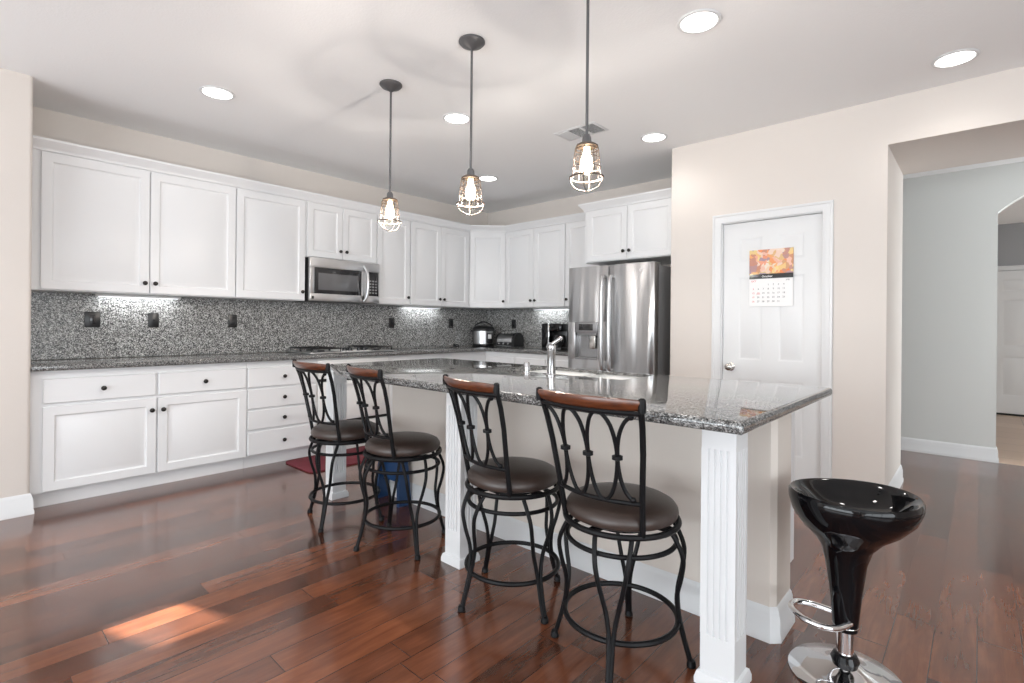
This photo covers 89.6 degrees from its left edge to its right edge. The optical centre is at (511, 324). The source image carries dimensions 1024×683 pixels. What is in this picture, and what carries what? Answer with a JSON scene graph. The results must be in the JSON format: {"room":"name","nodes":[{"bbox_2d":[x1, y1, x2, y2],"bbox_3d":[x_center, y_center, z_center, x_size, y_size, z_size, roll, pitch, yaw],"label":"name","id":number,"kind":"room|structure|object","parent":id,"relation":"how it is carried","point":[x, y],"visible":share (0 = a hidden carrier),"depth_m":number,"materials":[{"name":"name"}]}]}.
{"room":"kitchen","nodes":[
{"label":"kitchen","id":0,"kind":"room"},
{"bbox_2d":[0,68,32,497],"bbox_3d":[-4.769,-0.202,1.810,0.700,2.740,4.472,1,0,42],"label":"wall","id":1,"kind":"structure","parent":0,"point":[16,88],"depth_m":3.18,"materials":[{"name":"beige paint"}]},
{"bbox_2d":[0,493,33,520],"bbox_3d":[-4.518,1.106,1.585,0.050,0.130,4.492,1,0,42],"label":"baseboard","id":2,"kind":"structure","parent":1,"relation":"attached to","point":[19,505],"depth_m":3.18,"materials":[{"name":"white paint"}]},
{"bbox_2d":[33,106,487,359],"bbox_3d":[-1.927,-0.177,5.407,0.100,2.740,4.820,1,0,42],"label":"wall","id":3,"kind":"structure","parent":0,"point":[50,124],"depth_m":4.58,"materials":[{"name":"beige paint"}]},
{"bbox_2d":[31,149,235,298],"bbox_3d":[-2.885,-0.706,3.999,0.360,0.942,1.291,1,0,42],"label":"upper cabinet","id":4,"kind":"object","parent":3,"relation":"attached to","point":[98,227],"visible":1,"depth_m":3.83,"materials":[{"name":"white paint"}]},
{"bbox_2d":[95,294,180,298],"bbox_3d":[-2.956,-0.225,4.099,0.040,0.020,0.560,1,0,42],"label":"light","id":5,"kind":"object","parent":4,"relation":"attached to","point":[98,295],"visible":0.99,"depth_m":4.07,"materials":[{"name":"white plastic"}]},
{"bbox_2d":[33,135,584,231],"bbox_3d":[-1.158,-1.201,4.492,1.635,0.075,4.334,1,0,42],"label":"crown molding","id":6,"kind":"structure","parent":4,"relation":"attached to","point":[40,143],"depth_m":4.48,"materials":[{"name":"white paint"}]},
{"bbox_2d":[31,291,486,359],"bbox_3d":[-1.883,0.019,5.365,0.020,0.488,4.619,1,0,42],"label":"backsplash","id":7,"kind":"structure","parent":3,"relation":"attached to","point":[187,326],"depth_m":4.58,"materials":[{"name":"grey stone"}]},
{"bbox_2d":[84,312,100,326],"bbox_3d":[-3.180,-0.042,3.912,0.009,0.118,0.095,1,0,42],"label":"wall outlet","id":8,"kind":"object","parent":7,"relation":"attached to","point":[92,319],"visible":1,"depth_m":3.91,"materials":[{"name":"black plastic"}]},
{"bbox_2d":[90,315,95,323],"bbox_3d":[-3.178,-0.042,3.911,0.004,0.068,0.034,1,0,42],"label":"socket","id":9,"kind":"object","parent":8,"relation":"attached to","point":[92,317],"depth_m":3.91,"materials":[{"name":"black plastic"}]},
{"bbox_2d":[148,313,158,326],"bbox_3d":[-2.916,-0.039,4.199,0.016,0.118,0.074,1,0,42],"label":"wall outlet","id":10,"kind":"object","parent":7,"relation":"attached to","point":[153,318],"visible":1,"depth_m":4.20,"materials":[{"name":"black plastic"}]},
{"bbox_2d":[228,314,236,327],"bbox_3d":[-2.515,-0.036,4.646,0.009,0.118,0.074,1,0,42],"label":"wall outlet","id":11,"kind":"object","parent":7,"relation":"attached to","point":[232,318],"visible":1,"depth_m":4.64,"materials":[{"name":"black plastic"}]},
{"bbox_2d":[231,317,234,324],"bbox_3d":[-2.513,-0.036,4.644,0.004,0.068,0.034,1,0,42],"label":"socket","id":12,"kind":"object","parent":11,"relation":"attached to","point":[232,318],"depth_m":4.64,"materials":[{"name":"black plastic"}]},
{"bbox_2d":[389,318,394,327],"bbox_3d":[-1.375,-0.026,5.904,0.009,0.118,0.074,1,0,42],"label":"wall outlet","id":13,"kind":"object","parent":7,"relation":"attached to","point":[391,320],"visible":1,"depth_m":5.90,"materials":[{"name":"black plastic"}]},
{"bbox_2d":[449,319,452,327],"bbox_3d":[-0.773,-0.021,6.567,0.009,0.118,0.074,1,0,42],"label":"wall outlet","id":14,"kind":"object","parent":7,"relation":"attached to","point":[450,320],"visible":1,"depth_m":6.56,"materials":[{"name":"black plastic"}]},
{"bbox_2d":[227,187,305,301],"bbox_3d":[-2.245,-0.701,4.705,0.360,0.942,0.612,1,0,42],"label":"upper cabinet","id":15,"kind":"object","parent":3,"relation":"attached to","point":[270,228],"visible":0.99,"depth_m":4.59,"materials":[{"name":"white paint"}]},
{"bbox_2d":[305,201,376,263],"bbox_3d":[-1.778,-0.904,5.218,0.360,0.527,0.768,1,0,42],"label":"upper cabinet","id":16,"kind":"object","parent":3,"relation":"attached to","point":[331,232],"visible":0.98,"depth_m":5.08,"materials":[{"name":"white paint"}]},
{"bbox_2d":[292,257,379,303],"bbox_3d":[-1.743,-0.430,5.185,0.446,0.410,0.752,1,0,42],"label":"microwave","id":17,"kind":"object","parent":16,"relation":"attached to","point":[326,280],"visible":0.99,"depth_m":5.04,"materials":[{"name":"silver metal"}]},
{"bbox_2d":[362,214,409,305],"bbox_3d":[-1.377,-0.693,5.662,0.360,0.942,0.428,1,0,42],"label":"upper cabinet","id":18,"kind":"object","parent":3,"relation":"attached to","point":[393,247],"visible":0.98,"depth_m":5.56,"materials":[{"name":"white paint"}]},
{"bbox_2d":[400,221,468,307],"bbox_3d":[-0.929,-0.689,6.156,0.360,0.942,0.900,1,0,42],"label":"upper cabinet","id":19,"kind":"object","parent":3,"relation":"attached to","point":[439,255],"visible":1,"depth_m":6.02,"materials":[{"name":"white paint"}]},
{"bbox_2d":[402,306,440,308],"bbox_3d":[-1.075,-0.208,6.174,0.040,0.020,0.560,1,0,42],"label":"light","id":20,"kind":"object","parent":19,"relation":"attached to","point":[402,306],"visible":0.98,"depth_m":6.17,"materials":[{"name":"white plastic"}]},
{"bbox_2d":[463,232,514,308],"bbox_3d":[-0.307,-0.684,6.628,0.648,0.942,0.638,1,0,42],"label":"upper cabinet","id":21,"kind":"object","parent":3,"relation":"attached to","point":[487,250],"visible":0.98,"depth_m":6.40,"materials":[{"name":"white paint"}]},
{"bbox_2d":[0,414,1023,682],"bbox_3d":[1.297,1.271,2.931,8.400,0.100,14.500,1,0,42],"label":"floor","id":22,"kind":"structure","parent":0,"point":[224,577],"depth_m":2.29,"materials":[{"name":"brown wood"}]},
{"bbox_2d":[30,362,246,507],"bbox_3d":[-2.808,0.742,3.927,0.590,0.888,1.305,1,0,42],"label":"base cabinet","id":23,"kind":"object","parent":22,"relation":"on","point":[94,432],"visible":0.99,"depth_m":3.66,"materials":[{"name":"white paint"}]},
{"bbox_2d":[243,359,316,467],"bbox_3d":[-2.165,0.747,4.636,0.590,0.888,0.606,1,0,42],"label":"base cabinet","id":24,"kind":"object","parent":22,"relation":"on","point":[278,429],"visible":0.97,"depth_m":4.42,"materials":[{"name":"white paint"}]},
{"bbox_2d":[286,446,369,472],"bbox_3d":[-1.444,1.191,4.702,0.500,0.011,1.060,1,0,42],"label":"kitchen mat","id":25,"kind":"object","parent":22,"relation":"on","point":[303,463],"visible":0.38,"depth_m":4.47,"materials":[{"name":"red fabric"}]},
{"bbox_2d":[292,359,383,532],"bbox_3d":[-1.061,0.708,3.213,0.471,0.985,0.528,1,0,42],"label":"bar stool","id":26,"kind":"object","parent":22,"relation":"on","point":[337,433],"visible":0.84,"depth_m":3.06,"materials":[{"name":"black metal"}]},
{"bbox_2d":[313,356,387,454],"bbox_3d":[-1.698,0.751,5.138,0.607,0.888,0.756,1,0,42],"label":"base cabinet","id":27,"kind":"object","parent":22,"relation":"on","point":[353,411],"visible":0.29,"depth_m":4.98,"materials":[{"name":"white paint"}]},
{"bbox_2d":[377,461,410,507],"bbox_3d":[-0.815,1.010,3.532,0.290,0.385,0.110,1,0,42],"label":"step stool","id":28,"kind":"object","parent":22,"relation":"on","point":[391,467],"visible":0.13,"depth_m":3.49,"materials":[{"name":"blue plastic"}]},
{"bbox_2d":[346,364,444,560],"bbox_3d":[-0.618,0.712,2.865,0.557,0.985,0.528,0,0,-39],"label":"bar stool","id":29,"kind":"object","parent":22,"relation":"on","point":[404,446],"visible":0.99,"depth_m":2.72,"materials":[{"name":"black metal"}]},
{"bbox_2d":[387,351,484,432],"bbox_3d":[-0.979,0.757,5.944,0.590,0.888,1.396,1,0,42],"label":"base cabinet","id":30,"kind":"object","parent":22,"relation":"on","point":[475,356],"visible":0.02,"depth_m":5.71,"materials":[{"name":"white paint"}]},
{"bbox_2d":[443,374,560,624],"bbox_3d":[-0.006,0.718,2.305,0.559,0.985,0.532,1,0,-36],"label":"bar stool","id":31,"kind":"object","parent":22,"relation":"on","point":[510,478],"visible":0.98,"depth_m":2.17,"materials":[{"name":"black metal"}]},
{"bbox_2d":[485,351,567,367],"bbox_3d":[0.377,0.769,6.007,1.435,0.888,0.620,1,0,42],"label":"base cabinet","id":32,"kind":"object","parent":22,"relation":"on","point":[501,357],"visible":0.06,"depth_m":5.88,"materials":[{"name":"white paint"}]},
{"bbox_2d":[31,346,567,371],"bbox_3d":[-1.169,0.290,4.699,1.977,0.041,4.644,1,0,42],"label":"countertop","id":33,"kind":"structure","parent":32,"relation":"on","point":[146,361],"depth_m":4.22,"materials":[{"name":"grey stone"}]},
{"bbox_2d":[288,345,393,353],"bbox_3d":[-1.681,0.238,5.127,0.465,0.052,0.900,1,0,42],"label":"cooktop","id":34,"kind":"object","parent":33,"relation":"in","point":[360,348],"visible":1,"depth_m":4.97,"materials":[{"name":"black metal"}]},
{"bbox_2d":[470,321,495,346],"bbox_3d":[-0.369,0.112,6.731,0.291,0.327,0.302,1,0,-40],"label":"pressure cooker","id":35,"kind":"object","parent":33,"relation":"on","point":[482,335],"visible":0.98,"depth_m":6.62,"materials":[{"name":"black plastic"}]},
{"bbox_2d":[495,333,523,346],"bbox_3d":[-0.036,0.180,6.530,0.315,0.173,0.201,1,0,40],"label":"toaster","id":36,"kind":"object","parent":33,"relation":"on","point":[516,339],"visible":1,"depth_m":6.46,"materials":[{"name":"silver metal"}]},
{"bbox_2d":[542,323,567,350],"bbox_3d":[0.516,0.134,5.882,0.260,0.300,0.272,1,0,34],"label":"coffee maker","id":37,"kind":"object","parent":33,"relation":"on","point":[551,332],"visible":0.78,"depth_m":5.81,"materials":[{"name":"black plastic"}]},
{"bbox_2d":[325,369,794,682],"bbox_3d":[0.037,0.766,2.991,2.844,0.889,1.051,1,0,42],"label":"kitchen island","id":38,"kind":"object","parent":22,"relation":"on","point":[730,494],"visible":0.59,"depth_m":2.25,"materials":[{"name":"white paint"}]},
{"bbox_2d":[330,358,831,434],"bbox_3d":[0.044,0.301,2.910,2.820,0.040,1.225,1,0,42],"label":"island countertop","id":39,"kind":"structure","parent":38,"relation":"on","point":[717,405],"depth_m":2.31,"materials":[{"name":"grey stone"}]},
{"bbox_2d":[523,362,530,372],"bbox_3d":[0.087,0.248,3.024,0.044,0.063,0.044,1,0,42],"label":"soap dispenser","id":40,"kind":"object","parent":39,"relation":"on","point":[526,364],"visible":1,"depth_m":3.01,"materials":[{"name":"silver metal"}]},
{"bbox_2d":[546,336,562,375],"bbox_3d":[0.216,0.171,2.956,0.086,0.220,0.252,0,0,-11],"label":"faucet","id":41,"kind":"object","parent":39,"relation":"on","point":[551,348],"visible":1,"depth_m":2.85,"materials":[{"name":"silver metal"}]},
{"bbox_2d":[530,370,639,379],"bbox_3d":[0.398,0.413,3.078,0.794,0.224,0.364,1,0,42],"label":"sink","id":42,"kind":"object","parent":39,"relation":"in","point":[605,376],"visible":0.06,"depth_m":3.16,"materials":[{"name":"silver metal"}]},
{"bbox_2d":[530,370,595,375],"bbox_3d":[0.258,0.412,3.205,0.417,0.224,0.364,1,0,42],"label":"basin","id":43,"kind":"object","parent":42,"relation":"in","point":[538,371],"depth_m":3.35,"materials":[{"name":"silver metal"}]},
{"bbox_2d":[582,374,639,379],"bbox_3d":[0.562,0.415,2.929,0.352,0.224,0.364,1,0,42],"label":"basin","id":44,"kind":"object","parent":42,"relation":"in","point":[605,376],"depth_m":3.12,"materials":[{"name":"silver metal"}]},
{"bbox_2d":[536,387,695,682],"bbox_3d":[0.391,0.721,1.904,0.493,0.985,0.538,1,0,42],"label":"bar stool","id":45,"kind":"object","parent":22,"relation":"on","point":[619,507],"visible":1,"depth_m":1.76,"materials":[{"name":"black metal"}]},
{"bbox_2d":[568,261,670,374],"bbox_3d":[1.134,0.332,5.039,0.915,1.775,0.907,1,0,42],"label":"refrigerator","id":46,"kind":"object","parent":22,"relation":"on","point":[619,314],"visible":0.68,"depth_m":4.68,"materials":[{"name":"grey metal"}]},
{"bbox_2d":[788,478,925,682],"bbox_3d":[1.185,0.900,1.795,0.392,0.640,0.389,1,0,42],"label":"stool","id":47,"kind":"object","parent":22,"relation":"on","point":[851,520],"visible":1,"depth_m":1.76,"materials":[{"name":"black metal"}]},
{"bbox_2d":[0,0,1023,212],"bbox_3d":[-0.418,-1.584,1.012,8.400,0.100,9.320,1,0,42],"label":"ceiling","id":48,"kind":"structure","parent":0,"point":[304,77],"depth_m":3.10,"materials":[{"name":"white paint"}]},
{"bbox_2d":[199,85,234,99],"bbox_3d":[-1.960,-1.542,3.433,0.212,0.009,0.212,1,0,42],"label":"recessed light","id":49,"kind":"object","parent":48,"relation":"in","point":[215,92],"visible":1,"depth_m":3.42,"materials":[{"name":"white paint"}]},
{"bbox_2d":[377,79,401,231],"bbox_3d":[-0.776,-1.065,3.290,0.153,0.940,0.153,1,0,-21],"label":"pendant light","id":50,"kind":"object","parent":48,"relation":"hanging from","point":[390,85],"visible":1,"depth_m":3.28,"materials":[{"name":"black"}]},
{"bbox_2d":[443,112,469,123],"bbox_3d":[-0.408,-1.528,3.823,0.212,0.009,0.212,1,0,42],"label":"recessed light","id":51,"kind":"object","parent":48,"relation":"in","point":[454,117],"visible":0.94,"depth_m":3.82,"materials":[{"name":"white"}]},
{"bbox_2d":[456,34,484,215],"bbox_3d":[-0.220,-1.060,2.782,0.153,0.940,0.153,1,0,14],"label":"pendant light","id":52,"kind":"object","parent":48,"relation":"hanging from","point":[471,42],"visible":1,"depth_m":2.77,"materials":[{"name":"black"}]},
{"bbox_2d":[467,168,474,174],"bbox_3d":[-0.222,-0.824,2.782,0.046,0.040,0.046,1,0,14],"label":"socket","id":53,"kind":"object","parent":52,"relation":"attached to","point":[470,171],"depth_m":2.77,"materials":[{"name":"grey metal"}]},
{"bbox_2d":[479,175,497,180],"bbox_3d":[-0.250,-1.527,5.378,0.212,0.009,0.212,1,0,42],"label":"recessed light","id":54,"kind":"object","parent":48,"relation":"in","point":[484,177],"visible":0.91,"depth_m":5.38,"materials":[{"name":"white"}]},
{"bbox_2d":[554,121,608,140],"bbox_3d":[0.543,-1.518,4.068,0.380,0.012,0.220,1,0,42],"label":"ceiling vent","id":55,"kind":"object","parent":48,"relation":"in","point":[571,134],"visible":0.93,"depth_m":4.05,"materials":[{"name":"white metal"}]},
{"bbox_2d":[569,0,603,191],"bbox_3d":[0.331,-1.055,2.273,0.153,0.940,0.153,1,0,42],"label":"pendant light","id":56,"kind":"object","parent":48,"relation":"hanging from","point":[586,164],"visible":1,"depth_m":2.27,"materials":[{"name":"grey metal"}]},
{"bbox_2d":[582,134,590,141],"bbox_3d":[0.329,-0.819,2.273,0.046,0.040,0.046,1,0,42],"label":"socket","id":57,"kind":"object","parent":56,"relation":"attached to","point":[586,137],"depth_m":2.26,"materials":[{"name":"grey metal"}]},
{"bbox_2d":[640,132,667,141],"bbox_3d":[1.148,-1.514,4.172,0.212,0.009,0.212,1,0,42],"label":"recessed light","id":58,"kind":"object","parent":48,"relation":"in","point":[656,136],"visible":1,"depth_m":4.17,"materials":[{"name":"white"}]},
{"bbox_2d":[677,9,721,33],"bbox_3d":[0.936,-1.516,2.584,0.212,0.009,0.212,1,0,42],"label":"recessed light","id":59,"kind":"object","parent":48,"relation":"in","point":[698,21],"visible":1,"depth_m":2.58,"materials":[{"name":"white"}]},
{"bbox_2d":[931,48,979,67],"bbox_3d":[2.502,-1.503,2.915,0.212,0.009,0.212,1,0,42],"label":"recessed light","id":60,"kind":"object","parent":48,"relation":"in","point":[958,57],"visible":1,"depth_m":2.91,"materials":[{"name":"white"}]},
{"bbox_2d":[488,177,671,347],"bbox_3d":[0.781,-0.153,6.137,3.130,2.740,0.100,1,0,42],"label":"wall","id":61,"kind":"structure","parent":0,"point":[566,206],"depth_m":6.22,"materials":[{"name":"beige paint"}]},
{"bbox_2d":[487,309,568,347],"bbox_3d":[0.394,0.038,6.404,1.958,0.488,0.020,1,0,42],"label":"backsplash","id":62,"kind":"structure","parent":61,"relation":"attached to","point":[529,322],"depth_m":6.58,"materials":[{"name":"grey stone"}]},
{"bbox_2d":[512,319,515,327],"bbox_3d":[0.021,-0.014,6.722,0.074,0.118,0.009,1,0,42],"label":"wall outlet","id":63,"kind":"object","parent":62,"relation":"attached to","point":[513,320],"visible":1,"depth_m":6.71,"materials":[{"name":"black plastic"}]},
{"bbox_2d":[505,223,568,308],"bbox_3d":[0.353,-0.678,6.216,0.916,0.942,0.360,1,0,42],"label":"upper cabinet","id":64,"kind":"object","parent":61,"relation":"attached to","point":[535,257],"visible":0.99,"depth_m":6.08,"materials":[{"name":"white paint"}]},
{"bbox_2d":[533,308,568,309],"bbox_3d":[0.478,-0.195,6.257,0.560,0.020,0.040,1,0,42],"label":"light","id":65,"kind":"object","parent":64,"relation":"attached to","point":[533,308],"visible":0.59,"depth_m":6.24,"materials":[{"name":"white plastic"}]},
{"bbox_2d":[565,220,598,306],"bbox_3d":[0.866,-0.673,5.751,0.464,0.942,0.360,1,0,42],"label":"upper cabinet","id":66,"kind":"object","parent":61,"relation":"attached to","point":[575,231],"visible":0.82,"depth_m":5.72,"materials":[{"name":"white paint"}]},
{"bbox_2d":[585,198,670,265],"bbox_3d":[1.304,-0.891,5.159,1.000,0.525,0.650,1,0,42],"label":"upper cabinet","id":67,"kind":"object","parent":61,"relation":"attached to","point":[638,232],"visible":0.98,"depth_m":4.94,"materials":[{"name":"white paint"}]},
{"bbox_2d":[578,188,671,211],"bbox_3d":[1.146,-1.194,5.021,1.055,0.075,0.234,1,0,42],"label":"crown molding","id":68,"kind":"structure","parent":67,"relation":"attached to","point":[663,193],"depth_m":4.93,"materials":[{"name":"white paint"}]},
{"bbox_2d":[670,66,1023,484],"bbox_3d":[3.550,-0.129,3.080,5.080,2.740,0.910,1,0,42],"label":"wall","id":69,"kind":"structure","parent":0,"point":[844,156],"depth_m":3.60,"materials":[{"name":"beige paint"}]},
{"bbox_2d":[723,213,821,480],"bbox_3d":[1.955,0.208,3.914,0.714,2.026,0.106,1,0,42],"label":"door","id":70,"kind":"structure","parent":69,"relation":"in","point":[764,344],"depth_m":3.87,"materials":[{"name":"white paint"}]},
{"bbox_2d":[749,247,793,306],"bbox_3d":[1.966,-0.360,3.922,0.310,0.435,0.012,1,0,42],"label":"wall calendar","id":71,"kind":"object","parent":70,"relation":"attached to","point":[770,270],"visible":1,"depth_m":3.92,"materials":[{"name":"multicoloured paper"}]},
{"bbox_2d":[749,247,793,274],"bbox_3d":[1.969,-0.478,3.923,0.310,0.200,0.004,1,0,42],"label":"picture","id":72,"kind":"object","parent":71,"relation":"attached to","point":[778,261],"depth_m":3.91,"materials":[{"name":"orange"}]},
{"bbox_2d":[711,200,833,477],"bbox_3d":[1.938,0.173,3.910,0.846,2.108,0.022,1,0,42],"label":"trim","id":73,"kind":"structure","parent":69,"relation":"attached to","point":[827,207],"depth_m":3.67,"materials":[{"name":"white paint"}]},
{"bbox_2d":[888,464,903,488],"bbox_3d":[2.674,1.168,3.850,0.315,0.130,0.930,1,0,42],"label":"baseboard","id":74,"kind":"structure","parent":69,"relation":"attached to","point":[897,480],"depth_m":3.88,"materials":[{"name":"white paint"}]},
{"bbox_2d":[901,161,1023,447],"bbox_3d":[4.367,-0.127,4.815,6.200,2.750,0.140,1,0,42],"label":"wall","id":75,"kind":"structure","parent":0,"point":[950,243],"depth_m":4.89,"materials":[{"name":"white paint"}]},
{"bbox_2d":[901,437,998,462],"bbox_3d":[3.251,1.173,5.804,3.235,0.130,0.160,1,0,42],"label":"baseboard","id":76,"kind":"structure","parent":75,"relation":"attached to","point":[988,454],"depth_m":4.88,"materials":[{"name":"white paint"}]},
{"bbox_2d":[903,157,1023,224],"bbox_3d":[5.192,-1.515,5.712,6.400,0.140,5.180,1,0,42],"label":"ceiling","id":77,"kind":"structure","parent":0,"point":[1014,213],"depth_m":5.06,"materials":[{"name":"white paint"}]},
{"bbox_2d":[998,222,1023,270],"bbox_3d":[6.819,-0.101,7.519,6.200,2.740,0.100,1,0,42],"label":"wall","id":78,"kind":"structure","parent":0,"point":[1010,236],"depth_m":7.27,"materials":[{"name":"grey paint"}]},
{"bbox_2d":[996,270,1023,416],"bbox_3d":[7.170,0.256,7.098,0.864,2.030,0.039,1,0,42],"label":"door","id":79,"kind":"structure","parent":78,"relation":"in","point":[1010,284],"depth_m":7.24,"materials":[{"name":"white paint"}]},
{"bbox_2d":[997,265,1023,270],"bbox_3d":[7.179,0.219,7.108,1.016,2.108,0.022,1,0,42],"label":"trim","id":80,"kind":"structure","parent":78,"relation":"attached to","point":[1012,267],"depth_m":7.26,"materials":[{"name":"white paint"}]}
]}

